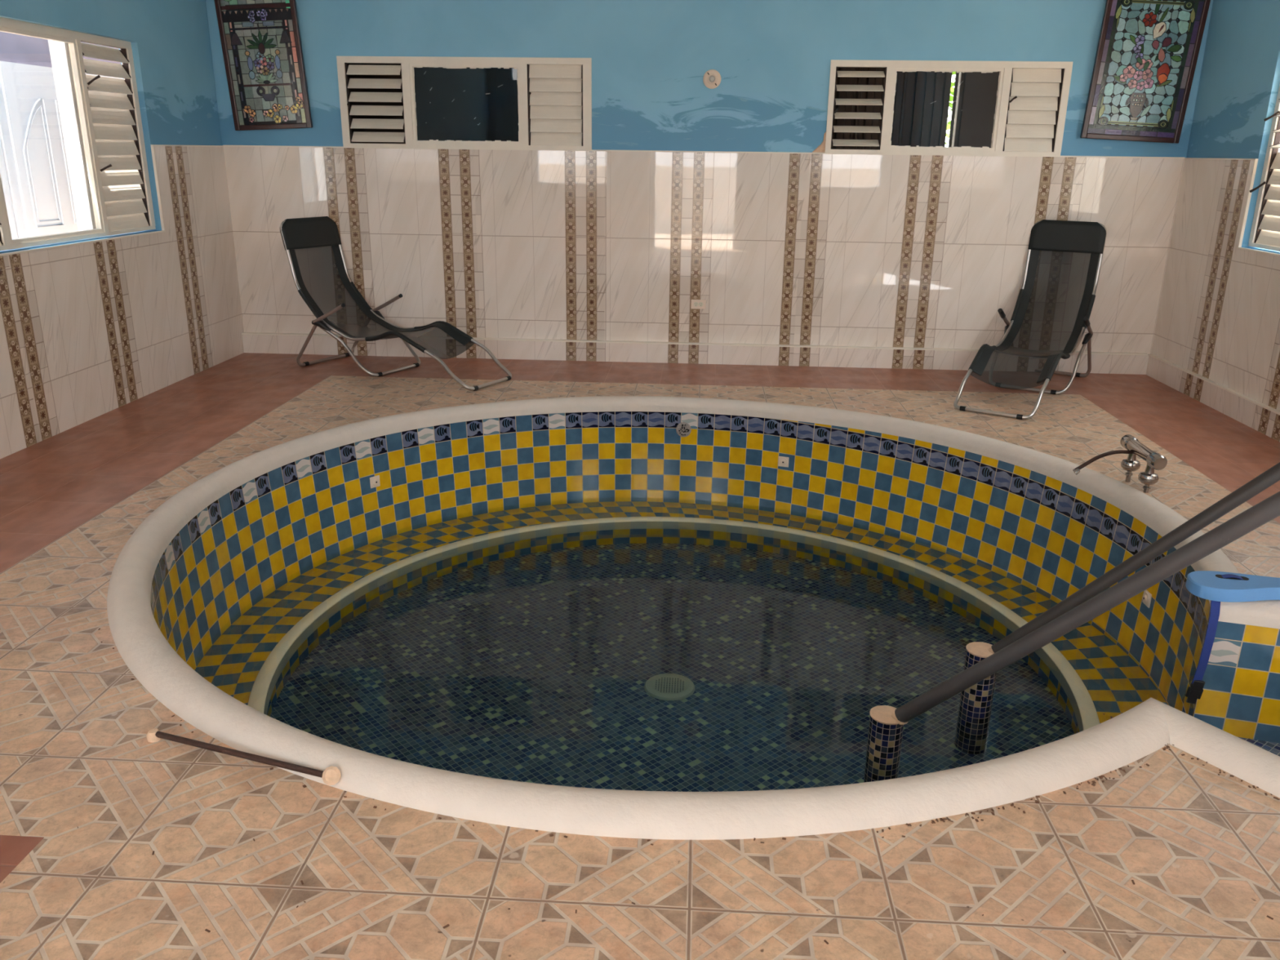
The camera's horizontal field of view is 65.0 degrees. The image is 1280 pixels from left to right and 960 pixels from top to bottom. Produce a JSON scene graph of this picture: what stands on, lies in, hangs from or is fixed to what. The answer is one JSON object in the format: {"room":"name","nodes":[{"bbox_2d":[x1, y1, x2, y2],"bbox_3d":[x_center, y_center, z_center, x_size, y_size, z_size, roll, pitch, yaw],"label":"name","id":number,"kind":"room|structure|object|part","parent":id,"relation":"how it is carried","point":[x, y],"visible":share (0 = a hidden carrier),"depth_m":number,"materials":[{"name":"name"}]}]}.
{"room":"indoor pool room","nodes":[
{"label":"indoor pool room","id":0,"kind":"room"},
{"bbox_2d":[0,31,123,239],"bbox_3d":[-4.846,-2.099,6.739,0.170,3.120,9.500,2,18,3],"label":"wall","id":1,"kind":"structure","parent":0,"point":[14,48],"depth_m":7.59,"materials":[{"name":"white paint"}]},
{"bbox_2d":[0,61,88,238],"bbox_3d":[-4.674,-2.142,8.179,0.055,2.270,1.220,2,18,3],"label":"door","id":2,"kind":"structure","parent":1,"relation":"in","point":[31,134],"depth_m":7.75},
{"bbox_3d":[-4.655,-2.145,8.176,0.016,1.784,0.855,2,18,3],"label":"panel moulding","id":3,"kind":"part","parent":2,"relation":"part of","materials":[{"name":"white wood"}]},
{"bbox_2d":[0,0,244,458],"bbox_3d":[-3.582,-0.955,2.937,0.140,3.100,10.130,2,18,3],"label":"wall","id":4,"kind":"structure","parent":0,"point":[88,331],"depth_m":6.63,"materials":[{"name":"beige tile"}]},
{"bbox_2d":[0,17,155,250],"bbox_3d":[-3.429,-1.953,5.697,0.216,1.185,2.165,2,18,3],"label":"window","id":5,"kind":"structure","parent":4,"relation":"in","point":[103,135],"depth_m":6.25,"materials":[{"name":"white paint"}]},
{"bbox_3d":[-3.409,-1.950,5.721,0.034,1.115,0.900,2,18,3],"label":"sash","id":6,"kind":"part","parent":5,"relation":"part of","materials":[{"name":"white paint"}]},
{"bbox_3d":[-3.319,-2.430,6.105,0.079,0.062,0.019,-9,21,-28],"label":"crank handle","id":7,"kind":"part","parent":5,"relation":"part of","materials":[{"name":"black metal"}]},
{"bbox_3d":[-3.326,-1.945,6.259,0.072,0.048,0.018,-6,19,-20],"label":"crank handle","id":8,"kind":"part","parent":5,"relation":"part of","materials":[{"name":"black metal"}]},
{"bbox_2d":[0,144,224,256],"bbox_3d":[-3.307,-1.804,6.289,0.020,0.569,3.210,2,18,3],"label":"trim","id":9,"kind":"structure","parent":4,"relation":"attached to","point":[152,145],"depth_m":6.75,"materials":[{"name":"white paint"}]},
{"bbox_2d":[0,352,1279,959],"bbox_3d":[0.059,0.630,3.221,7.493,0.001,10.430,2,18,3],"label":"floor","id":10,"kind":"structure","parent":0,"point":[1199,846],"depth_m":2.50,"materials":[{"name":"tile"}]},
{"bbox_2d":[146,728,341,785],"bbox_3d":[-1.090,0.745,2.739,0.651,0.054,0.040,7,19,19],"label":"metal rod","id":11,"kind":"object","parent":10,"relation":"on","point":[331,775],"visible":1,"depth_m":2.72,"materials":[{"name":"grey metal"}]},
{"bbox_2d":[280,216,511,391],"bbox_3d":[-1.791,-1.331,7.383,1.729,1.092,0.638,10,20,27],"label":"lounger","id":12,"kind":"object","parent":10,"relation":"on","point":[313,246],"visible":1,"depth_m":7.59,"materials":[{"name":"fabric"}]},
{"bbox_3d":[-2.359,-1.091,7.790,0.257,0.366,0.608,10,20,27],"label":"leg","id":13,"kind":"part","parent":12,"relation":"part of","materials":[{"name":"metal"}]},
{"bbox_3d":[-2.276,-1.213,7.339,0.312,0.169,0.026,10,20,27],"label":"armrest","id":14,"kind":"part","parent":12,"relation":"part of","materials":[{"name":"metal"}]},
{"bbox_3d":[-2.025,-1.026,7.617,0.497,0.360,0.608,10,20,27],"label":"leg","id":15,"kind":"part","parent":12,"relation":"part of","materials":[{"name":"metal"}]},
{"bbox_3d":[-1.935,-1.462,7.426,1.372,0.864,0.548,10,20,27],"label":"seat frame","id":16,"kind":"part","parent":12,"relation":"part of","materials":[{"name":"metal"}]},
{"bbox_3d":[-1.982,-1.375,7.845,0.312,0.169,0.026,10,20,27],"label":"armrest","id":17,"kind":"part","parent":12,"relation":"part of","materials":[{"name":"metal"}]},
{"bbox_3d":[-1.196,-0.820,7.201,0.352,0.243,0.548,10,20,27],"label":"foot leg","id":18,"kind":"part","parent":12,"relation":"part of","materials":[{"name":"metal"}]},
{"bbox_2d":[77,627,1279,953],"bbox_3d":[-0.062,0.842,2.562,3.744,0.004,1.739,2,18,3],"label":"crumbs","id":19,"kind":"object","parent":10,"relation":"on","point":[1094,782],"visible":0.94,"depth_m":2.57,"materials":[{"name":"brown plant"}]},
{"bbox_2d":[106,395,1279,839],"bbox_3d":[0.700,0.679,4.527,5.967,1.010,4.514,8,19,20],"label":"swimming pool","id":20,"kind":"object","parent":10,"relation":"in","point":[646,617],"visible":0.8,"depth_m":5.05,"materials":[{"name":"tile"}]},
{"bbox_2d":[270,542,1074,791],"bbox_3d":[0.139,0.971,4.771,3.732,0.001,3.732,2,18,3],"label":"basin","id":21,"kind":"object","parent":20,"relation":"in","point":[535,668],"depth_m":4.86,"materials":[{"name":"blue tile"}]},
{"bbox_2d":[150,411,1210,716],"bbox_3d":[0.147,0.504,4.712,4.446,0.665,4.231,2,18,3],"label":"basin","id":22,"kind":"object","parent":20,"relation":"in","point":[244,577],"depth_m":5.85,"materials":[{"name":"tile"}]},
{"bbox_2d":[863,491,1279,782],"bbox_3d":[1.633,0.507,3.336,1.698,1.811,0.134,11,21,30],"label":"handrail","id":23,"kind":"object","parent":20,"relation":"on","point":[886,727],"visible":0.91,"depth_m":3.46,"materials":[{"name":"metal"}]},
{"bbox_3d":[0.958,1.071,3.951,0.130,0.340,0.130,2,18,3],"label":"post","id":24,"kind":"part","parent":23,"relation":"part of","materials":[{"name":"tile"}]},
{"bbox_2d":[954,462,1279,754],"bbox_3d":[1.985,0.437,3.766,1.398,1.684,0.134,10,20,26],"label":"handrail","id":25,"kind":"object","parent":20,"relation":"on","point":[975,703],"visible":0.8,"depth_m":3.94,"materials":[{"name":"metal"}]},
{"bbox_3d":[1.419,0.920,4.236,0.130,0.460,0.130,2,18,3],"label":"post","id":26,"kind":"part","parent":25,"relation":"part of","materials":[{"name":"tile"}]},
{"bbox_3d":[2.037,0.228,3.686,1.300,1.235,0.073,10,20,26],"label":"rail","id":27,"kind":"part","parent":25,"relation":"part of","materials":[{"name":"metal"}]},
{"bbox_2d":[1185,570,1279,703],"bbox_3d":[2.459,0.603,3.772,0.824,0.464,0.224,2,18,3],"label":"stool","id":28,"kind":"object","parent":20,"relation":"on","point":[1217,587],"visible":1,"depth_m":3.71,"materials":[{"name":"blue plastic"}]},
{"bbox_2d":[953,219,1106,419],"bbox_3d":[2.733,-1.171,6.977,0.624,1.150,1.640,12,22,32],"label":"lounger","id":29,"kind":"object","parent":10,"relation":"on","point":[1050,319],"visible":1,"depth_m":7.38,"materials":[{"name":"fabric"}]},
{"bbox_3d":[2.356,-0.555,6.600,0.528,0.198,0.308,12,22,32],"label":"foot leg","id":30,"kind":"part","parent":29,"relation":"part of","materials":[{"name":"metal"}]},
{"bbox_3d":[2.729,-1.206,7.513,0.026,0.169,0.312,12,21,32],"label":"armrest","id":31,"kind":"part","parent":29,"relation":"part of","materials":[{"name":"metal"}]},
{"bbox_3d":[2.900,-0.874,7.341,0.588,0.360,0.497,12,22,32],"label":"leg","id":32,"kind":"part","parent":29,"relation":"part of","materials":[{"name":"metal"}]},
{"bbox_3d":[3.114,-0.973,7.642,0.588,0.366,0.257,12,22,32],"label":"leg","id":33,"kind":"part","parent":29,"relation":"part of","materials":[{"name":"metal"}]},
{"bbox_3d":[3.216,-1.099,7.202,0.026,0.169,0.312,12,21,32],"label":"armrest","id":34,"kind":"part","parent":29,"relation":"part of","materials":[{"name":"metal"}]},
{"bbox_2d":[1072,434,1167,497],"bbox_3d":[2.387,-0.071,5.080,0.372,0.233,0.405,2,18,3],"label":"mixer","id":35,"kind":"object","parent":10,"relation":"on","point":[1155,460],"visible":0.98,"depth_m":5.07,"materials":[{"name":"silver metal"}]},
{"bbox_3d":[2.372,-0.100,5.130,0.325,0.103,0.027,-3,18,-11],"label":"spout","id":36,"kind":"part","parent":35,"relation":"part of","materials":[{"name":"silver metal"}]},
{"bbox_2d":[1120,434,1167,470],"bbox_3d":[2.527,-0.142,5.048,0.076,0.076,0.405,2,18,3],"label":"tap","id":37,"kind":"object","parent":35,"relation":"on","point":[1155,460],"depth_m":5.00,"materials":[{"name":"silver metal"}]},
{"bbox_2d":[346,62,1062,151],"bbox_3d":[0.803,-2.952,9.402,8.393,3.020,3.630,2,18,3],"label":"wall","id":38,"kind":"structure","parent":0,"point":[444,118],"depth_m":10.83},
{"bbox_2d":[835,66,968,149],"bbox_3d":[1.893,-3.041,9.844,2.930,2.900,2.195,2,18,3],"label":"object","id":39,"kind":"structure","parent":38,"relation":"attached to","point":[907,74],"depth_m":10.55,"materials":[{"name":"black"}]},
{"bbox_2d":[205,0,1213,354],"bbox_3d":[0.390,-2.434,7.612,7.493,3.100,0.140,2,18,3],"label":"wall","id":40,"kind":"structure","parent":0,"point":[801,249],"depth_m":7.62,"materials":[{"name":"beige tile"}]},
{"bbox_2d":[214,0,312,130],"bbox_3d":[-2.805,-3.251,7.431,0.650,1.265,0.072,2,18,3],"label":"stained glass panel","id":41,"kind":"object","parent":40,"relation":"attached to","point":[260,40],"visible":1,"depth_m":7.48,"materials":[{"name":"multicoloured glass"}]},
{"bbox_2d":[336,56,591,149],"bbox_3d":[-1.311,-2.820,7.516,1.904,0.639,0.127,2,18,3],"label":"window","id":42,"kind":"structure","parent":40,"relation":"in","point":[555,97],"depth_m":7.52,"materials":[{"name":"white paint"}]},
{"bbox_3d":[-1.301,-2.817,7.541,0.830,0.569,0.034,2,18,3],"label":"sash","id":43,"kind":"part","parent":42,"relation":"part of","materials":[{"name":"white paint"}]},
{"bbox_2d":[241,332,1149,374],"bbox_3d":[0.366,-1.005,7.983,7.191,0.152,0.041,2,18,3],"label":"baseboard","id":44,"kind":"structure","parent":40,"relation":"attached to","point":[255,344],"depth_m":7.96,"materials":[{"name":"beige tile"}]},
{"bbox_2d":[690,299,706,309],"bbox_3d":[0.458,-1.377,7.872,0.116,0.072,0.010,2,18,3],"label":"power socket","id":45,"kind":"object","parent":40,"relation":"attached to","point":[695,304],"visible":1,"depth_m":7.87,"materials":[{"name":"beige plastic"}]},
{"bbox_2d":[223,145,1183,158],"bbox_3d":[0.386,-2.462,7.532,7.193,0.010,0.018,2,18,3],"label":"trim","id":46,"kind":"structure","parent":40,"relation":"attached to","point":[224,145],"depth_m":7.52,"materials":[{"name":"white paint"}]},
{"bbox_2d":[702,69,720,88],"bbox_3d":[0.527,-2.934,7.350,0.132,0.132,0.052,2,18,3],"label":"holder","id":47,"kind":"object","parent":40,"relation":"attached to","point":[712,77],"visible":1,"depth_m":7.35,"materials":[{"name":"beige plastic"}]},
{"bbox_3d":[0.527,-2.930,7.338,0.044,0.044,0.028,2,18,3],"label":"bulb","id":48,"kind":"part","parent":47,"relation":"part of","materials":[{"name":"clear glass"}]},
{"bbox_2d":[824,59,1072,155],"bbox_3d":[2.235,-2.713,7.328,1.715,0.639,0.136,2,18,3],"label":"window","id":49,"kind":"structure","parent":40,"relation":"in","point":[1024,133],"depth_m":7.33,"materials":[{"name":"white paint"}]},
{"bbox_3d":[2.226,-2.710,7.350,0.785,0.569,0.034,2,18,3],"label":"sash","id":50,"kind":"part","parent":49,"relation":"part of","materials":[{"name":"white paint"}]},
{"bbox_2d":[1080,0,1210,143],"bbox_3d":[3.581,-2.948,7.124,0.737,1.058,0.066,2,18,3],"label":"stained glass panel","id":51,"kind":"object","parent":40,"relation":"attached to","point":[1148,51],"visible":1,"depth_m":7.13,"materials":[{"name":"multicoloured glass"}]},
{"bbox_2d":[1151,0,1279,410],"bbox_3d":[3.737,-0.732,2.541,0.140,3.100,10.130,2,18,3],"label":"wall","id":52,"kind":"structure","parent":0,"point":[1218,318],"depth_m":6.72,"materials":[{"name":"beige tile"}]},
{"bbox_2d":[1146,354,1279,442],"bbox_3d":[3.714,0.255,4.265,0.029,0.152,7.388,2,18,3],"label":"baseboard","id":53,"kind":"structure","parent":52,"relation":"attached to","point":[1267,422],"depth_m":6.70,"materials":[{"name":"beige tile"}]},
{"bbox_2d":[1183,157,1279,256],"bbox_3d":[3.877,-1.589,5.899,0.020,0.559,3.210,2,18,3],"label":"trim","id":54,"kind":"structure","parent":52,"relation":"attached to","point":[1255,162],"depth_m":6.47,"materials":[{"name":"white paint"}]},
{"bbox_2d":[1248,84,1279,251],"bbox_3d":[3.907,-1.741,5.317,0.142,1.175,2.205,2,18,3],"label":"window","id":55,"kind":"structure","parent":52,"relation":"in","point":[1265,227],"depth_m":6.33,"materials":[{"name":"white paint"}]},
{"bbox_3d":[3.934,-1.865,6.399,0.084,0.072,0.020,16,23,38],"label":"crank handle","id":56,"kind":"part","parent":55,"relation":"part of","materials":[{"name":"black metal"}]},
{"bbox_3d":[3.939,-2.268,6.263,0.079,0.062,0.019,13,22,34],"label":"crank handle","id":57,"kind":"part","parent":55,"relation":"part of","materials":[{"name":"black metal"}]},
{"label":"outside","id":58,"kind":"structure","parent":0,"visible":0},
{"bbox_3d":[2.942,-3.169,15.534,16.000,0.130,8.200,2,18,3],"label":"ground","id":59,"kind":"structure","parent":58,"visible":0},
{"bbox_2d":[945,71,955,144],"bbox_3d":[3.686,-4.379,12.979,2.115,3.741,1.646,2,18,3],"label":"bush","id":60,"kind":"object","parent":59,"relation":"on","point":[952,90],"visible":0.02,"depth_m":12.75,"materials":[{"name":"green plant"}]}
]}

